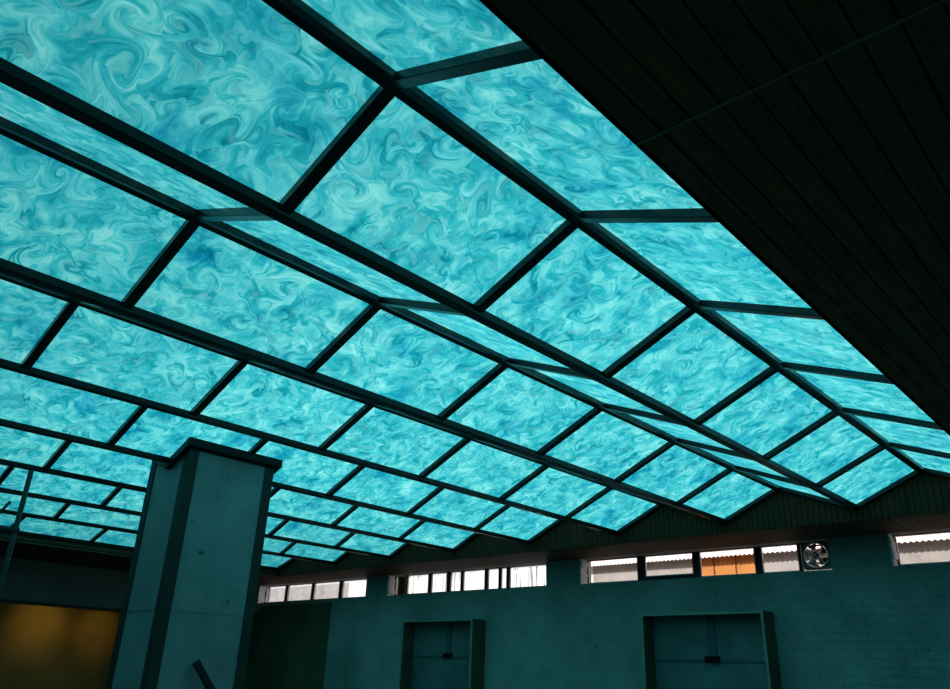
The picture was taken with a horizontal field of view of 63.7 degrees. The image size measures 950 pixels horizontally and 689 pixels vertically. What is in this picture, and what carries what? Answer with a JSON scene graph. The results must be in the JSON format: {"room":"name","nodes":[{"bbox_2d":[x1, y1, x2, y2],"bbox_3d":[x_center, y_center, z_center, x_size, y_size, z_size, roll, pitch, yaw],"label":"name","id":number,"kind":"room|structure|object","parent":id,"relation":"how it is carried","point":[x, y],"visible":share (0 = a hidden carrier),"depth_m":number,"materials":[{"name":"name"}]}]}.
{"room":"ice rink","nodes":[
{"label":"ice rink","id":0,"kind":"room"},
{"bbox_2d":[0,602,120,688],"bbox_3d":[-9.937,4.814,13.164,2.850,4.200,12.160,-18,-31,39],"label":"wall","id":1,"kind":"structure","parent":0,"point":[42,647],"depth_m":15.92,"materials":[{"name":"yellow paint"}]},
{"bbox_2d":[0,531,129,608],"bbox_3d":[-8.883,4.390,12.100,0.250,4.200,11.880,-18,-31,39],"label":"wall","id":2,"kind":"structure","parent":0,"point":[25,580],"depth_m":13.71,"materials":[{"name":"teal paint"}]},
{"bbox_2d":[0,599,120,611],"bbox_3d":[-8.822,5.180,11.831,0.290,2.540,8.100,-18,-31,39],"label":"trim","id":3,"kind":"structure","parent":2,"relation":"attached to","point":[1,600],"depth_m":13.58,"materials":[{"name":"metal"}]},
{"bbox_2d":[0,0,949,585],"bbox_3d":[-1.865,1.036,6.657,18.600,0.040,11.880,-18,-31,39],"label":"ceiling","id":4,"kind":"structure","parent":0,"point":[764,161],"depth_m":2.49,"materials":[{"name":"brown wood"}]},
{"bbox_2d":[0,532,275,575],"bbox_3d":[-6.992,2.826,11.330,0.020,0.140,9.550,-18,-31,39],"label":"trim","id":5,"kind":"structure","parent":4,"relation":"attached to","point":[2,534],"depth_m":12.01,"materials":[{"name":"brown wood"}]},
{"bbox_2d":[276,473,949,575],"bbox_3d":[0.649,2.730,10.863,11.928,0.455,0.018,-18,-31,39],"label":"gable wall","id":6,"kind":"structure","parent":4,"relation":"attached to","point":[667,522],"depth_m":9.22,"materials":[{"name":"brown wood"}]},
{"bbox_2d":[479,0,949,435],"bbox_3d":[1.857,-0.102,3.854,0.020,0.142,9.550,-18,-31,39],"label":"trim","id":7,"kind":"structure","parent":4,"relation":"attached to","point":[493,12],"depth_m":2.67,"materials":[{"name":"brown wood"}]},
{"bbox_2d":[635,0,949,145],"bbox_3d":[2.202,-1.211,1.097,4.518,0.007,0.014,-18,-31,39],"label":"trim","id":8,"kind":"structure","parent":4,"relation":"attached to","point":[929,7],"depth_m":2.17,"materials":[{"name":"brown wood"}]},
{"bbox_2d":[254,528,949,688],"bbox_3d":[2.178,4.002,10.280,19.000,4.200,0.280,-18,-31,39],"label":"wall","id":9,"kind":"structure","parent":0,"point":[867,621],"depth_m":10.09,"materials":[{"name":"paint"}]},
{"bbox_2d":[257,586,265,602],"bbox_3d":[-4.539,5.330,16.269,0.026,0.350,0.164,-18,-31,39],"label":"trim","id":10,"kind":"structure","parent":9,"relation":"attached to","point":[261,596],"depth_m":16.27,"materials":[{"name":"white paint"}]},
{"bbox_2d":[243,603,331,688],"bbox_3d":[-3.811,6.525,14.829,2.760,2.800,0.058,-18,-31,39],"label":"board","id":11,"kind":"object","parent":9,"relation":"attached to","point":[288,646],"visible":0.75,"depth_m":14.90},
{"bbox_2d":[264,579,366,602],"bbox_3d":[-3.177,4.940,15.257,3.500,0.349,0.060,-18,-31,39],"label":"window","id":12,"kind":"structure","parent":9,"relation":"in","point":[341,583],"depth_m":15.29,"materials":[{"name":"metal"}]},
{"bbox_2d":[387,575,395,595],"bbox_3d":[-1.499,4.325,13.702,0.034,0.350,0.162,-18,-31,39],"label":"trim","id":13,"kind":"structure","parent":9,"relation":"attached to","point":[391,579],"depth_m":13.70,"materials":[{"name":"white paint"}]},
{"bbox_2d":[398,618,485,688],"bbox_3d":[-0.557,5.554,11.845,1.570,2.420,0.310,-18,-31,39],"label":"door","id":14,"kind":"structure","parent":9,"relation":"in","point":[437,653],"depth_m":12.23,"materials":[{"name":"green metal"}]},
{"bbox_2d":[394,564,545,594],"bbox_3d":[-0.126,3.931,12.679,3.540,0.349,0.060,-18,-31,39],"label":"window","id":15,"kind":"structure","parent":9,"relation":"in","point":[448,585],"depth_m":12.70,"materials":[{"name":"glass"}]},
{"bbox_2d":[397,576,406,594],"bbox_3d":[-1.299,4.293,13.611,0.180,0.310,0.025,-18,-31,39],"label":"sheet","id":16,"kind":"object","parent":15,"relation":"attached to","point":[402,580],"visible":0.93,"depth_m":13.59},
{"bbox_2d":[580,559,587,583],"bbox_3d":[1.581,3.306,11.098,0.034,0.350,0.163,-18,-31,39],"label":"trim","id":17,"kind":"structure","parent":9,"relation":"attached to","point":[583,563],"depth_m":11.09,"materials":[{"name":"white paint"}]},
{"bbox_2d":[587,541,831,583],"bbox_3d":[2.940,2.917,10.088,3.500,0.349,0.060,-18,-31,39],"label":"window","id":18,"kind":"structure","parent":9,"relation":"in","point":[758,553],"depth_m":10.08,"materials":[{"name":"metal"}]},
{"bbox_2d":[800,541,831,570],"bbox_3d":[4.088,2.524,9.132,0.344,0.330,0.169,-18,-31,39],"label":"exhaust fan","id":19,"kind":"object","parent":18,"relation":"attached to","point":[815,555],"visible":0.99,"depth_m":9.10,"materials":[{"name":"metal"}]},
{"bbox_2d":[640,610,781,688],"bbox_3d":[2.802,4.443,9.008,1.620,2.420,0.310,-18,-31,39],"label":"door","id":20,"kind":"structure","parent":9,"relation":"in","point":[722,649],"depth_m":9.38,"materials":[{"name":"green metal"}]},
{"bbox_2d":[887,533,898,565],"bbox_3d":[4.654,2.289,8.502,0.031,0.350,0.164,-18,-31,39],"label":"trim","id":21,"kind":"structure","parent":9,"relation":"attached to","point":[892,544],"depth_m":8.48,"materials":[{"name":"white paint"}]},
{"bbox_2d":[893,531,949,565],"bbox_3d":[6.013,1.900,7.492,3.500,0.349,0.060,-18,-31,39],"label":"window","id":22,"kind":"structure","parent":9,"relation":"in","point":[894,536],"depth_m":8.46,"materials":[{"name":"metal"}]},
{"bbox_3d":[-2.843,0.448,8.047,21.900,0.200,12.460,-18,-31,39],"label":"ceiling","id":23,"kind":"structure","parent":0,"visible":0},
{"bbox_2d":[287,475,949,575],"bbox_3d":[-2.555,0.977,7.758,11.928,0.980,9.615,-18,-31,39],"label":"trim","id":24,"kind":"structure","parent":23,"relation":"attached to","point":[937,475],"depth_m":7.80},
{"bbox_2d":[0,0,949,570],"bbox_3d":[-2.556,1.169,7.671,11.872,0.353,9.549,-18,-31,39],"label":"frame","id":25,"kind":"object","parent":24,"relation":"attached to","point":[402,85],"visible":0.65,"depth_m":4.60,"materials":[{"name":"paint"}]},
{"bbox_2d":[0,465,6,474],"bbox_3d":[-5.519,1.166,7.992,0.674,0.312,1.192,-18,-31,39],"label":"glass panel","id":26,"kind":"object","parent":25,"relation":"hanging from","point":[2,467],"visible":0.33,"depth_m":8.37,"materials":[{"name":"teal glass"}]},
{"bbox_2d":[0,513,15,525],"bbox_3d":[-6.960,2.288,10.694,0.942,0.313,1.192,-18,-31,39],"label":"glass panel","id":27,"kind":"object","parent":25,"relation":"hanging from","point":[5,519],"visible":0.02,"depth_m":11.10,"materials":[{"name":"teal glass"}]},
{"bbox_2d":[0,426,63,466],"bbox_3d":[-4.446,0.811,7.085,0.674,0.312,1.192,-18,-31,39],"label":"glass panel","id":28,"kind":"object","parent":25,"relation":"hanging from","point":[15,445],"visible":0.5,"depth_m":7.35,"materials":[{"name":"teal glass"}]},
{"bbox_2d":[0,492,64,516],"bbox_3d":[-5.787,1.900,9.703,0.674,0.312,1.192,-18,-31,39],"label":"glass panel","id":29,"kind":"object","parent":25,"relation":"hanging from","point":[32,505],"visible":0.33,"depth_m":9.94,"materials":[{"name":"teal glass"}]},
{"bbox_2d":[0,279,66,363],"bbox_3d":[-3.104,-0.278,4.466,0.674,0.312,1.192,-18,-31,39],"label":"glass panel","id":30,"kind":"object","parent":25,"relation":"hanging from","point":[26,314],"visible":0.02,"depth_m":4.74,"materials":[{"name":"teal glass"}]},
{"bbox_2d":[0,468,115,503],"bbox_3d":[-4.713,1.545,8.796,0.674,0.312,1.192,-18,-31,39],"label":"glass panel","id":31,"kind":"object","parent":25,"relation":"hanging from","point":[41,483],"visible":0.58,"depth_m":8.87,"materials":[{"name":"teal glass"}]},
{"bbox_2d":[19,517,101,540],"bbox_3d":[-6.154,2.667,11.499,0.942,0.313,1.192,-18,-31,39],"label":"glass panel","id":32,"kind":"object","parent":25,"relation":"hanging from","point":[33,525],"visible":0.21,"depth_m":11.62,"materials":[{"name":"teal glass"}]},
{"bbox_2d":[0,368,137,442],"bbox_3d":[-3.372,0.456,6.178,0.674,0.312,1.192,-18,-31,39],"label":"glass panel","id":33,"kind":"object","parent":25,"relation":"hanging from","point":[24,399],"visible":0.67,"depth_m":6.24,"materials":[{"name":"teal glass"}]},
{"bbox_2d":[0,135,184,300],"bbox_3d":[-2.031,-0.633,3.559,0.674,0.312,1.192,-18,-31,39],"label":"glass panel","id":34,"kind":"object","parent":25,"relation":"hanging from","point":[58,220],"visible":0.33,"depth_m":3.68,"materials":[{"name":"teal glass"}]},
{"bbox_2d":[59,505,140,529],"bbox_3d":[-4.981,2.280,10.508,0.674,0.312,1.192,-18,-31,39],"label":"glass panel","id":35,"kind":"object","parent":25,"relation":"hanging from","point":[73,512],"visible":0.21,"depth_m":10.54,"materials":[{"name":"teal glass"}]},
{"bbox_2d":[51,442,151,486],"bbox_3d":[-3.640,1.190,7.889,0.674,0.312,1.192,-18,-31,39],"label":"glass panel","id":36,"kind":"object","parent":25,"relation":"hanging from","point":[81,459],"visible":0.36,"depth_m":7.86,"materials":[{"name":"teal glass"}]},
{"bbox_2d":[95,530,136,546],"bbox_3d":[-5.349,3.047,12.304,0.942,0.313,1.192,-18,-31,39],"label":"glass panel","id":37,"kind":"object","parent":25,"relation":"hanging from","point":[111,537],"visible":0.21,"depth_m":12.25,"materials":[{"name":"teal glass"}]},
{"bbox_2d":[0,82,247,208],"bbox_3d":[-1.494,-0.811,3.106,0.767,0.312,1.192,-18,-31,39],"label":"glass panel","id":38,"kind":"object","parent":25,"relation":"hanging from","point":[17,107],"visible":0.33,"depth_m":3.20,"materials":[{"name":"teal glass"}]},
{"bbox_2d":[106,489,144,511],"bbox_3d":[-3.908,1.925,9.601,0.674,0.312,1.192,-18,-31,39],"label":"glass panel","id":39,"kind":"object","parent":25,"relation":"hanging from","point":[125,499],"visible":0.21,"depth_m":9.42,"materials":[{"name":"teal glass"}]},
{"bbox_2d":[32,306,236,410],"bbox_3d":[-2.299,0.101,5.271,0.674,0.312,1.192,-18,-31,39],"label":"glass panel","id":40,"kind":"object","parent":25,"relation":"hanging from","point":[93,347],"visible":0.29,"depth_m":5.25,"materials":[{"name":"teal glass"}]},
{"bbox_2d":[115,408,259,456],"bbox_3d":[-2.567,0.835,6.982,0.674,0.312,1.192,-18,-31,39],"label":"glass panel","id":41,"kind":"object","parent":25,"relation":"hanging from","point":[155,432],"visible":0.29,"depth_m":6.88,"materials":[{"name":"teal glass"}]},
{"bbox_2d":[0,0,379,201],"bbox_3d":[-0.957,-0.988,2.652,0.674,0.312,1.192,-18,-31,39],"label":"glass panel","id":42,"kind":"object","parent":25,"relation":"hanging from","point":[238,88],"visible":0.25,"depth_m":2.69,"materials":[{"name":"teal glass"}]},
{"bbox_2d":[135,226,368,367],"bbox_3d":[-1.225,-0.254,4.364,0.674,0.312,1.192,-18,-31,39],"label":"glass panel","id":43,"kind":"object","parent":25,"relation":"hanging from","point":[216,285],"visible":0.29,"depth_m":4.33,"materials":[{"name":"teal glass"}]},
{"bbox_2d":[265,517,282,533],"bbox_3d":[-3.103,2.304,10.406,0.674,0.312,1.192,-18,-31,39],"label":"glass panel","id":44,"kind":"object","parent":25,"relation":"hanging from","point":[272,522],"visible":0.21,"depth_m":10.77,"materials":[{"name":"teal glass"}]},
{"bbox_2d":[261,554,290,566],"bbox_3d":[-3.755,3.797,13.896,0.942,0.313,1.142,-18,-31,39],"label":"glass panel","id":45,"kind":"object","parent":25,"relation":"hanging from","point":[267,560],"visible":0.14,"depth_m":14.20,"materials":[{"name":"teal glass"}]},
{"bbox_2d":[263,538,290,552],"bbox_3d":[-3.371,3.038,12.117,0.674,0.312,1.192,-18,-31,39],"label":"glass panel","id":46,"kind":"object","parent":25,"relation":"hanging from","point":[273,545],"visible":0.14,"depth_m":12.44,"materials":[{"name":"teal glass"}]},
{"bbox_2d":[200,364,364,446],"bbox_3d":[-1.493,0.480,6.075,0.674,0.312,1.192,-18,-31,39],"label":"glass panel","id":47,"kind":"object","parent":25,"relation":"hanging from","point":[257,398],"visible":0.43,"depth_m":6.06,"materials":[{"name":"teal glass"}]},
{"bbox_2d":[256,441,357,492],"bbox_3d":[-1.761,1.214,7.787,0.674,0.312,1.192,-18,-31,39],"label":"glass panel","id":48,"kind":"object","parent":25,"relation":"hanging from","point":[300,468],"visible":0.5,"depth_m":7.89,"materials":[{"name":"teal glass"}]},
{"bbox_2d":[268,489,352,523],"bbox_3d":[-2.029,1.949,9.499,0.674,0.312,1.192,-18,-31,39],"label":"glass panel","id":49,"kind":"object","parent":25,"relation":"hanging from","point":[284,502],"visible":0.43,"depth_m":9.56,"materials":[{"name":"teal glass"}]},
{"bbox_2d":[274,521,349,545],"bbox_3d":[-2.297,2.683,11.210,0.674,0.312,1.192,-18,-31,39],"label":"glass panel","id":50,"kind":"object","parent":25,"relation":"hanging from","point":[295,530],"visible":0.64,"depth_m":11.28,"materials":[{"name":"teal glass"}]},
{"bbox_2d":[285,543,344,560],"bbox_3d":[-2.582,3.409,12.905,0.674,0.312,1.142,-18,-31,39],"label":"glass panel","id":51,"kind":"object","parent":25,"relation":"hanging from","point":[298,549],"visible":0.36,"depth_m":12.98,"materials":[{"name":"teal glass"}]},
{"bbox_2d":[223,221,438,302],"bbox_3d":[-0.689,-0.431,3.910,0.767,0.312,1.192,-18,-31,39],"label":"glass panel","id":52,"kind":"object","parent":25,"relation":"hanging from","point":[274,233],"visible":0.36,"depth_m":3.98,"materials":[{"name":"teal glass"}]},
{"bbox_2d":[340,534,403,554],"bbox_3d":[-1.509,3.054,11.998,0.674,0.312,1.142,-18,-31,39],"label":"glass panel","id":53,"kind":"object","parent":25,"relation":"hanging from","point":[358,541],"visible":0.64,"depth_m":12.06,"materials":[{"name":"teal glass"}]},
{"bbox_2d":[338,507,419,537],"bbox_3d":[-1.224,2.328,10.303,0.674,0.312,1.192,-18,-31,39],"label":"glass panel","id":54,"kind":"object","parent":25,"relation":"hanging from","point":[364,519],"visible":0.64,"depth_m":10.35,"materials":[{"name":"teal glass"}]},
{"bbox_2d":[334,467,436,511],"bbox_3d":[-0.956,1.594,8.592,0.674,0.312,1.192,-18,-31,39],"label":"glass panel","id":55,"kind":"object","parent":25,"relation":"hanging from","point":[371,486],"visible":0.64,"depth_m":8.62,"materials":[{"name":"teal glass"}]},
{"bbox_2d":[327,408,462,474],"bbox_3d":[-0.688,0.859,6.880,0.674,0.312,1.192,-18,-31,39],"label":"glass panel","id":56,"kind":"object","parent":25,"relation":"hanging from","point":[381,437],"visible":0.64,"depth_m":6.88,"materials":[{"name":"teal glass"}]},
{"bbox_2d":[317,309,497,414],"bbox_3d":[-0.420,0.125,5.168,0.674,0.312,1.192,-18,-31,39],"label":"glass panel","id":57,"kind":"object","parent":25,"relation":"hanging from","point":[390,356],"visible":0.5,"depth_m":5.15,"materials":[{"name":"teal glass"}]},
{"bbox_2d":[302,0,520,70],"bbox_3d":[-0.423,-1.166,2.201,0.761,0.310,1.192,-18,-31,39],"label":"glass panel","id":58,"kind":"object","parent":25,"relation":"hanging from","point":[404,34],"visible":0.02,"depth_m":2.52,"materials":[{"name":"teal glass"}]},
{"bbox_2d":[295,97,565,303],"bbox_3d":[-0.152,-0.609,3.457,0.674,0.312,1.192,-18,-31,39],"label":"glass panel","id":59,"kind":"object","parent":25,"relation":"hanging from","point":[405,191],"visible":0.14,"depth_m":3.41,"materials":[{"name":"teal glass"}]},
{"bbox_2d":[404,522,473,547],"bbox_3d":[-0.435,2.699,11.091,0.674,0.312,1.142,-18,-31,39],"label":"glass panel","id":60,"kind":"object","parent":25,"relation":"hanging from","point":[431,533],"visible":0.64,"depth_m":11.14,"materials":[{"name":"teal glass"}]},
{"bbox_2d":[413,489,503,527],"bbox_3d":[-0.151,1.973,9.396,0.674,0.312,1.192,-18,-31,39],"label":"glass panel","id":61,"kind":"object","parent":25,"relation":"hanging from","point":[448,505],"visible":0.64,"depth_m":9.43,"materials":[{"name":"teal glass"}]},
{"bbox_2d":[427,441,541,496],"bbox_3d":[0.117,1.239,7.685,0.674,0.312,1.192,-18,-31,39],"label":"glass panel","id":62,"kind":"object","parent":25,"relation":"hanging from","point":[478,467],"visible":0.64,"depth_m":7.69,"materials":[{"name":"teal glass"}]},
{"bbox_2d":[408,309,567,367],"bbox_3d":[0.117,-0.052,4.715,0.767,0.312,1.192,-18,-31,39],"label":"glass panel","id":63,"kind":"object","parent":25,"relation":"hanging from","point":[465,326],"visible":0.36,"depth_m":4.82,"materials":[{"name":"teal glass"}]},
{"bbox_2d":[481,507,556,539],"bbox_3d":[0.638,2.344,10.185,0.674,0.312,1.142,-18,-31,39],"label":"glass panel","id":64,"kind":"object","parent":25,"relation":"hanging from","point":[514,522],"visible":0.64,"depth_m":10.21,"materials":[{"name":"teal glass"}]},
{"bbox_2d":[447,368,593,450],"bbox_3d":[0.385,0.504,5.973,0.674,0.312,1.192,-18,-31,39],"label":"glass panel","id":65,"kind":"object","parent":25,"relation":"hanging from","point":[514,407],"visible":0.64,"depth_m":5.97,"materials":[{"name":"teal glass"}]},
{"bbox_2d":[506,468,605,515],"bbox_3d":[0.923,1.618,8.490,0.674,0.312,1.192,-18,-31,39],"label":"glass panel","id":66,"kind":"object","parent":25,"relation":"hanging from","point":[555,491],"visible":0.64,"depth_m":8.50,"materials":[{"name":"teal glass"}]},
{"bbox_2d":[417,59,702,210],"bbox_3d":[0.382,-0.787,3.006,0.761,0.310,1.192,-18,-31,39],"label":"glass panel","id":67,"kind":"object","parent":25,"relation":"hanging from","point":[528,111],"visible":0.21,"depth_m":2.99,"materials":[{"name":"teal glass"}]},
{"bbox_2d":[486,228,685,370],"bbox_3d":[0.653,-0.230,4.262,0.674,0.312,1.192,-18,-31,39],"label":"glass panel","id":68,"kind":"object","parent":25,"relation":"hanging from","point":[582,300],"visible":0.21,"depth_m":4.24,"materials":[{"name":"teal glass"}]},
{"bbox_2d":[536,370,661,414],"bbox_3d":[0.922,0.327,5.520,0.767,0.312,1.192,-18,-31,39],"label":"glass panel","id":69,"kind":"object","parent":25,"relation":"hanging from","point":[592,388],"visible":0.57,"depth_m":5.66,"materials":[{"name":"teal glass"}]},
{"bbox_2d":[546,411,667,478],"bbox_3d":[1.191,0.884,6.778,0.674,0.312,1.192,-18,-31,39],"label":"glass panel","id":70,"kind":"object","parent":25,"relation":"hanging from","point":[607,445],"visible":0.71,"depth_m":6.78,"materials":[{"name":"teal glass"}]},
{"bbox_2d":[572,490,655,529],"bbox_3d":[1.711,1.989,9.278,0.674,0.312,1.142,-18,-31,39],"label":"glass panel","id":71,"kind":"object","parent":25,"relation":"hanging from","point":[615,509],"visible":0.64,"depth_m":9.29,"materials":[{"name":"teal glass"}]},
{"bbox_2d":[622,445,725,500],"bbox_3d":[1.996,1.263,7.583,0.674,0.312,1.192,-18,-31,39],"label":"glass panel","id":72,"kind":"object","parent":25,"relation":"hanging from","point":[676,472],"visible":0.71,"depth_m":7.60,"materials":[{"name":"teal glass"}]},
{"bbox_2d":[629,414,731,449],"bbox_3d":[1.727,0.706,6.324,0.767,0.312,1.192,-18,-31,39],"label":"glass panel","id":73,"kind":"object","parent":25,"relation":"hanging from","point":[679,431],"visible":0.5,"depth_m":6.50,"materials":[{"name":"teal glass"}]},
{"bbox_2d":[613,313,769,418],"bbox_3d":[1.459,0.149,5.066,0.674,0.312,1.192,-18,-31,39],"label":"glass panel","id":74,"kind":"object","parent":25,"relation":"hanging from","point":[696,365],"visible":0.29,"depth_m":5.06,"materials":[{"name":"teal glass"}]},
{"bbox_2d":[599,223,810,307],"bbox_3d":[1.188,-0.408,3.811,0.761,0.310,1.192,-18,-31,39],"label":"glass panel","id":75,"kind":"object","parent":25,"relation":"hanging from","point":[706,259],"visible":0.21,"depth_m":3.83,"materials":[{"name":"teal glass"}]},
{"bbox_2d":[684,472,770,518],"bbox_3d":[2.785,1.634,8.371,0.674,0.312,1.142,-18,-31,39],"label":"glass panel","id":76,"kind":"object","parent":25,"relation":"hanging from","point":[734,491],"visible":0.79,"depth_m":8.39,"materials":[{"name":"teal glass"}]},
{"bbox_2d":[703,449,786,477],"bbox_3d":[2.533,1.085,7.129,0.767,0.312,1.192,-18,-31,39],"label":"glass panel","id":77,"kind":"object","parent":25,"relation":"hanging from","point":[742,462],"visible":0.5,"depth_m":7.34,"materials":[{"name":"teal glass"}]},
{"bbox_2d":[703,372,830,454],"bbox_3d":[2.264,0.529,5.871,0.674,0.312,1.192,-18,-31,39],"label":"glass panel","id":78,"kind":"object","parent":25,"relation":"hanging from","point":[777,409],"visible":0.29,"depth_m":5.88,"materials":[{"name":"teal glass"}]},
{"bbox_2d":[757,475,828,498],"bbox_3d":[3.321,1.457,7.917,0.767,0.312,1.142,-18,-31,39],"label":"glass panel","id":79,"kind":"object","parent":25,"relation":"hanging from","point":[780,483],"visible":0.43,"depth_m":8.15,"materials":[{"name":"teal glass"}]},
{"bbox_2d":[715,310,882,374],"bbox_3d":[1.993,-0.029,4.615,0.761,0.310,1.192,-18,-31,39],"label":"glass panel","id":80,"kind":"object","parent":25,"relation":"hanging from","point":[815,342],"visible":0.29,"depth_m":4.66,"materials":[{"name":"teal glass"}]},
{"bbox_2d":[771,416,878,482],"bbox_3d":[3.069,0.908,6.676,0.674,0.312,1.192,-18,-31,39],"label":"glass panel","id":81,"kind":"object","parent":25,"relation":"hanging from","point":[836,443],"visible":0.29,"depth_m":6.69,"materials":[{"name":"teal glass"}]},
{"bbox_2d":[796,371,933,421],"bbox_3d":[2.799,0.351,5.420,0.761,0.310,1.192,-18,-31,39],"label":"glass panel","id":82,"kind":"object","parent":25,"relation":"hanging from","point":[877,397],"visible":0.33,"depth_m":5.49,"materials":[{"name":"teal glass"}]},
{"bbox_2d":[823,449,913,503],"bbox_3d":[3.858,1.279,7.464,0.674,0.312,1.142,-18,-31,39],"label":"glass panel","id":83,"kind":"object","parent":25,"relation":"hanging from","point":[881,470],"visible":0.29,"depth_m":7.48,"materials":[{"name":"teal glass"}]},
{"bbox_2d":[855,415,949,452],"bbox_3d":[3.604,0.730,6.225,0.761,0.310,1.192,-18,-31,39],"label":"glass panel","id":84,"kind":"object","parent":25,"relation":"hanging from","point":[922,437],"visible":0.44,"depth_m":6.32,"materials":[{"name":"teal glass"}]},
{"bbox_2d":[900,449,949,472],"bbox_3d":[4.393,1.101,7.013,0.761,0.310,1.142,-18,-31,39],"label":"glass panel","id":85,"kind":"object","parent":25,"relation":"hanging from","point":[927,461],"visible":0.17,"depth_m":7.20,"materials":[{"name":"teal glass"}]},
{"bbox_3d":[-3.023,4.443,6.270,21.900,0.150,12.360,-18,-31,39],"label":"floor","id":86,"kind":"structure","parent":0,"visible":0},
{"bbox_2d":[0,470,33,595],"bbox_3d":[-4.503,2.724,6.793,0.160,3.318,0.392,-18,-31,39],"label":"pole","id":87,"kind":"object","parent":86,"relation":"on","point":[15,529],"visible":1,"depth_m":7.26,"materials":[{"name":"metal"}]},
{"bbox_2d":[105,437,282,688],"bbox_3d":[-2.608,2.693,6.814,0.830,3.518,1.000,-18,-31,39],"label":"pillar","id":88,"kind":"structure","parent":86,"relation":"on","point":[190,595],"depth_m":6.82,"materials":[{"name":"concrete"}]},
{"bbox_2d":[192,659,214,688],"bbox_3d":[-1.757,3.471,6.197,1.319,1.658,0.154,6,-24,-9],"label":"bar","id":89,"kind":"object","parent":86,"relation":"on","point":[201,672],"visible":1,"depth_m":6.42,"materials":[{"name":"black metal"}]},
{"label":"outside","id":90,"kind":"structure","parent":0,"visible":0},
{"bbox_3d":[2.525,8.692,15.567,36.000,0.140,10.240,-18,-31,39],"label":"ground","id":91,"kind":"structure","parent":90,"visible":0},
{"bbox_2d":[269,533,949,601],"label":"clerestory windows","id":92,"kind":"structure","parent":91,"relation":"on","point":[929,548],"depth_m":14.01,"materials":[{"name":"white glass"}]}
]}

